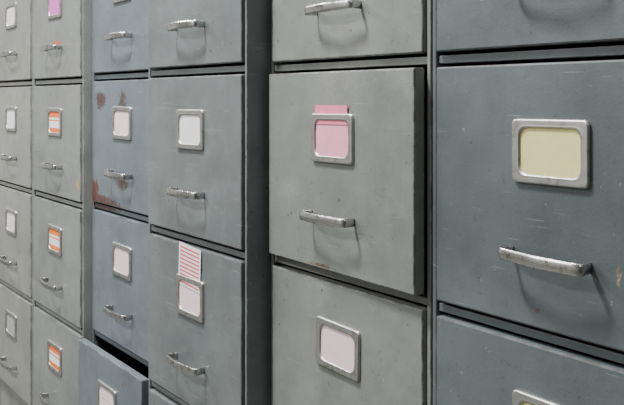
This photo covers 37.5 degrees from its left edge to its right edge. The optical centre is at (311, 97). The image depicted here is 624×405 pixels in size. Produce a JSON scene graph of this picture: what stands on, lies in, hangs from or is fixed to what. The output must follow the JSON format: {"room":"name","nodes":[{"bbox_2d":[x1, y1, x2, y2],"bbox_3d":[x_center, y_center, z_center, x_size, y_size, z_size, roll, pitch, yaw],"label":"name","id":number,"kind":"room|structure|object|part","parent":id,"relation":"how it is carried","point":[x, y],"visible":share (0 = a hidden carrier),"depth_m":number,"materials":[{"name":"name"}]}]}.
{"room":"file storage room","nodes":[
{"label":"file storage room","id":0,"kind":"room"},
{"bbox_3d":[-1.346,0.975,1.257,4.000,0.050,9.000,0,0,-33],"label":"floor","id":1,"kind":"structure","parent":0,"visible":0},
{"bbox_2d":[0,0,33,404],"bbox_3d":[-0.611,0.299,2.814,0.664,1.301,0.397,0,0,-33],"label":"filing cabinet","id":2,"kind":"object","parent":1,"relation":"on","point":[16,16],"visible":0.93,"depth_m":2.60,"materials":[{"name":"grey metal"}]},
{"bbox_3d":[-0.877,0.763,2.640,0.029,0.014,0.120,0,0,-33],"label":"handle","id":3,"kind":"part","parent":2,"relation":"part of","materials":[{"name":"silver metal"}]},
{"bbox_3d":[-0.877,0.467,2.640,0.029,0.014,0.120,0,0,-33],"label":"handle","id":4,"kind":"part","parent":2,"relation":"part of","materials":[{"name":"silver metal"}]},
{"bbox_3d":[-0.877,0.171,2.640,0.029,0.014,0.120,0,0,-33],"label":"handle","id":5,"kind":"part","parent":2,"relation":"part of","materials":[{"name":"silver metal"}]},
{"bbox_3d":[-0.877,-0.125,2.640,0.029,0.014,0.120,0,0,-33],"label":"handle","id":6,"kind":"part","parent":2,"relation":"part of","materials":[{"name":"silver metal"}]},
{"bbox_3d":[-0.857,0.699,2.652,0.018,0.277,0.374,0,0,-33],"label":"drawer","id":7,"kind":"part","parent":2,"relation":"part of","materials":[{"name":"grey metal"}]},
{"bbox_3d":[-0.857,0.403,2.652,0.018,0.277,0.374,0,0,-33],"label":"drawer","id":8,"kind":"part","parent":2,"relation":"part of","materials":[{"name":"grey metal"}]},
{"bbox_3d":[-0.857,0.107,2.652,0.018,0.277,0.374,0,0,-33],"label":"drawer","id":9,"kind":"part","parent":2,"relation":"part of","materials":[{"name":"grey metal"}]},
{"bbox_3d":[-0.857,-0.189,2.652,0.018,0.277,0.374,0,0,-33],"label":"drawer","id":10,"kind":"part","parent":2,"relation":"part of","materials":[{"name":"grey metal"}]},
{"bbox_2d":[33,0,91,404],"bbox_3d":[-0.392,0.299,2.479,0.664,1.301,0.397,0,0,-33],"label":"filing cabinet","id":11,"kind":"object","parent":1,"relation":"on","point":[62,29],"visible":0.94,"depth_m":2.28,"materials":[{"name":"grey metal"}]},
{"bbox_3d":[-0.658,0.763,2.305,0.029,0.014,0.120,0,0,-33],"label":"handle","id":12,"kind":"part","parent":11,"relation":"part of","materials":[{"name":"silver metal"}]},
{"bbox_3d":[-0.658,0.467,2.305,0.029,0.014,0.120,0,1,-33],"label":"handle","id":13,"kind":"part","parent":11,"relation":"part of","materials":[{"name":"silver metal"}]},
{"bbox_3d":[-0.658,0.171,2.305,0.029,0.014,0.120,0,0,-33],"label":"handle","id":14,"kind":"part","parent":11,"relation":"part of","materials":[{"name":"silver metal"}]},
{"bbox_3d":[-0.658,-0.125,2.305,0.029,0.014,0.120,0,0,-33],"label":"handle","id":15,"kind":"part","parent":11,"relation":"part of","materials":[{"name":"silver metal"}]},
{"bbox_3d":[-0.638,0.699,2.318,0.018,0.277,0.374,0,0,-33],"label":"drawer","id":16,"kind":"part","parent":11,"relation":"part of","materials":[{"name":"grey metal"}]},
{"bbox_3d":[-0.638,0.403,2.318,0.018,0.277,0.374,0,0,-33],"label":"drawer","id":17,"kind":"part","parent":11,"relation":"part of","materials":[{"name":"grey metal"}]},
{"bbox_3d":[-0.638,0.107,2.318,0.018,0.277,0.374,0,0,-33],"label":"drawer","id":18,"kind":"part","parent":11,"relation":"part of","materials":[{"name":"grey metal"}]},
{"bbox_3d":[-0.638,-0.189,2.318,0.018,0.277,0.374,0,0,-33],"label":"drawer","id":19,"kind":"part","parent":11,"relation":"part of","materials":[{"name":"grey metal"}]},
{"bbox_2d":[78,0,148,404],"bbox_3d":[-0.178,0.295,2.141,0.678,1.310,0.397,0,0,-33],"label":"filing cabinet","id":20,"kind":"object","parent":1,"relation":"on","point":[113,368],"visible":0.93,"depth_m":2.00,"materials":[{"name":"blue metal"}]},
{"bbox_3d":[-0.431,0.697,1.976,0.018,0.279,0.374,0,0,-33],"label":"drawer","id":21,"kind":"part","parent":20,"relation":"part of","materials":[{"name":"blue metal"}]},
{"bbox_3d":[-0.422,0.463,1.981,0.029,0.014,0.120,0,0,-33],"label":"handle","id":22,"kind":"part","parent":20,"relation":"part of","materials":[{"name":"silver metal"}]},
{"bbox_3d":[-0.422,0.165,1.981,0.029,0.014,0.120,0,1,-33],"label":"handle","id":23,"kind":"part","parent":20,"relation":"part of","materials":[{"name":"silver metal"}]},
{"bbox_3d":[-0.422,-0.133,1.981,0.029,0.014,0.120,0,0,-33],"label":"handle","id":24,"kind":"part","parent":20,"relation":"part of","materials":[{"name":"silver metal"}]},
{"bbox_3d":[-0.403,0.399,1.994,0.018,0.279,0.374,0,0,-33],"label":"drawer","id":25,"kind":"part","parent":20,"relation":"part of","materials":[{"name":"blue metal"}]},
{"bbox_3d":[-0.403,0.101,1.994,0.018,0.279,0.374,0,0,-33],"label":"drawer","id":26,"kind":"part","parent":20,"relation":"part of","materials":[{"name":"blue metal"}]},
{"bbox_3d":[-0.403,-0.197,1.994,0.018,0.279,0.374,0,0,-33],"label":"drawer","id":27,"kind":"part","parent":20,"relation":"part of","materials":[{"name":"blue metal"}]},
{"bbox_2d":[114,354,148,378],"bbox_3d":[-0.222,0.712,2.112,0.482,0.209,0.350,0,0,-33],"label":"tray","id":28,"kind":"object","parent":20,"relation":"on","point":[127,359],"depth_m":2.19,"materials":[{"name":"metal"}]},
{"bbox_2d":[149,0,270,404],"bbox_3d":[0.042,0.292,1.807,0.674,1.315,0.397,0,0,-33],"label":"filing cabinet","id":29,"kind":"object","parent":1,"relation":"on","point":[210,60],"visible":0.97,"depth_m":1.58,"materials":[{"name":"metal"}]},
{"bbox_3d":[-0.209,0.710,1.643,0.018,0.284,0.374,0,0,-33],"label":"drawer","id":30,"kind":"part","parent":29,"relation":"part of","materials":[{"name":"metal"}]},
{"bbox_3d":[-0.228,0.472,1.630,0.029,0.014,0.120,0,-1,-33],"label":"handle","id":31,"kind":"part","parent":29,"relation":"part of","materials":[{"name":"silver metal"}]},
{"bbox_3d":[-0.228,0.169,1.630,0.029,0.014,0.120,0,-1,-33],"label":"handle","id":32,"kind":"part","parent":29,"relation":"part of","materials":[{"name":"silver metal"}]},
{"bbox_3d":[-0.228,-0.128,1.630,0.029,0.014,0.120,0,0,-33],"label":"handle","id":33,"kind":"part","parent":29,"relation":"part of","materials":[{"name":"silver metal"}]},
{"bbox_3d":[-0.209,0.406,1.643,0.018,0.284,0.374,0,0,-33],"label":"drawer","id":34,"kind":"part","parent":29,"relation":"part of","materials":[{"name":"metal"}]},
{"bbox_3d":[-0.209,0.103,1.643,0.018,0.284,0.374,0,0,-33],"label":"drawer","id":35,"kind":"part","parent":29,"relation":"part of","materials":[{"name":"metal"}]},
{"bbox_3d":[-0.209,-0.200,1.643,0.018,0.284,0.374,0,0,-33],"label":"drawer","id":36,"kind":"part","parent":29,"relation":"part of","materials":[{"name":"metal"}]},
{"bbox_2d":[269,0,432,404],"bbox_3d":[0.275,0.290,1.481,0.642,1.320,0.397,0,0,-33],"label":"filing cabinet","id":37,"kind":"object","parent":1,"relation":"on","point":[351,81],"visible":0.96,"depth_m":1.29,"materials":[{"name":"grey metal"}]},
{"bbox_3d":[0.018,0.172,1.313,0.029,0.014,0.120,0,0,-32],"label":"handle","id":38,"kind":"part","parent":37,"relation":"part of","materials":[{"name":"silver metal"}]},
{"bbox_3d":[0.026,-0.130,1.319,0.029,0.014,0.120,0,-1,-33],"label":"handle","id":39,"kind":"part","parent":37,"relation":"part of","materials":[{"name":"silver metal"}]},
{"bbox_3d":[0.037,0.106,1.326,0.018,0.289,0.374,0,0,-32],"label":"drawer","id":40,"kind":"part","parent":37,"relation":"part of","materials":[{"name":"grey metal"}]},
{"bbox_3d":[0.045,0.414,1.331,0.018,0.289,0.374,0,0,-33],"label":"drawer","id":41,"kind":"part","parent":37,"relation":"part of","materials":[{"name":"grey metal"}]},
{"bbox_3d":[0.045,-0.202,1.331,0.018,0.289,0.374,0,0,-33],"label":"drawer","id":42,"kind":"part","parent":37,"relation":"part of","materials":[{"name":"grey metal"}]},
{"bbox_2d":[424,104,426,276],"bbox_3d":[0.249,0.121,1.458,0.482,0.219,0.350,0,0,-32],"label":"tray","id":43,"kind":"object","parent":37,"relation":"on","point":[425,105],"depth_m":1.19,"materials":[{"name":"metal"}]},
{"bbox_2d":[433,0,623,404],"bbox_3d":[0.498,0.289,1.149,0.632,1.322,0.397,0,0,-33],"label":"filing cabinet","id":44,"kind":"object","parent":1,"relation":"on","point":[528,95],"visible":1,"depth_m":1.02,"materials":[{"name":"grey metal"}]},
{"bbox_3d":[0.265,0.417,0.997,0.018,0.291,0.374,0,0,-33],"label":"drawer","id":45,"kind":"part","parent":44,"relation":"part of","materials":[{"name":"grey metal"}]},
{"bbox_3d":[0.265,-0.203,0.997,0.018,0.291,0.374,0,0,-33],"label":"drawer","id":46,"kind":"part","parent":44,"relation":"part of","materials":[{"name":"grey metal"}]},
{"bbox_3d":[0.245,0.174,0.984,0.029,0.014,0.120,0,1,-33],"label":"handle","id":47,"kind":"part","parent":44,"relation":"part of","materials":[{"name":"silver metal"}]},
{"bbox_2d":[603,41,623,43],"bbox_3d":[0.474,-0.188,1.133,0.482,0.221,0.350,0,0,-33],"label":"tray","id":48,"kind":"object","parent":44,"relation":"on","point":[620,42],"depth_m":1.28,"materials":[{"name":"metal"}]}
]}

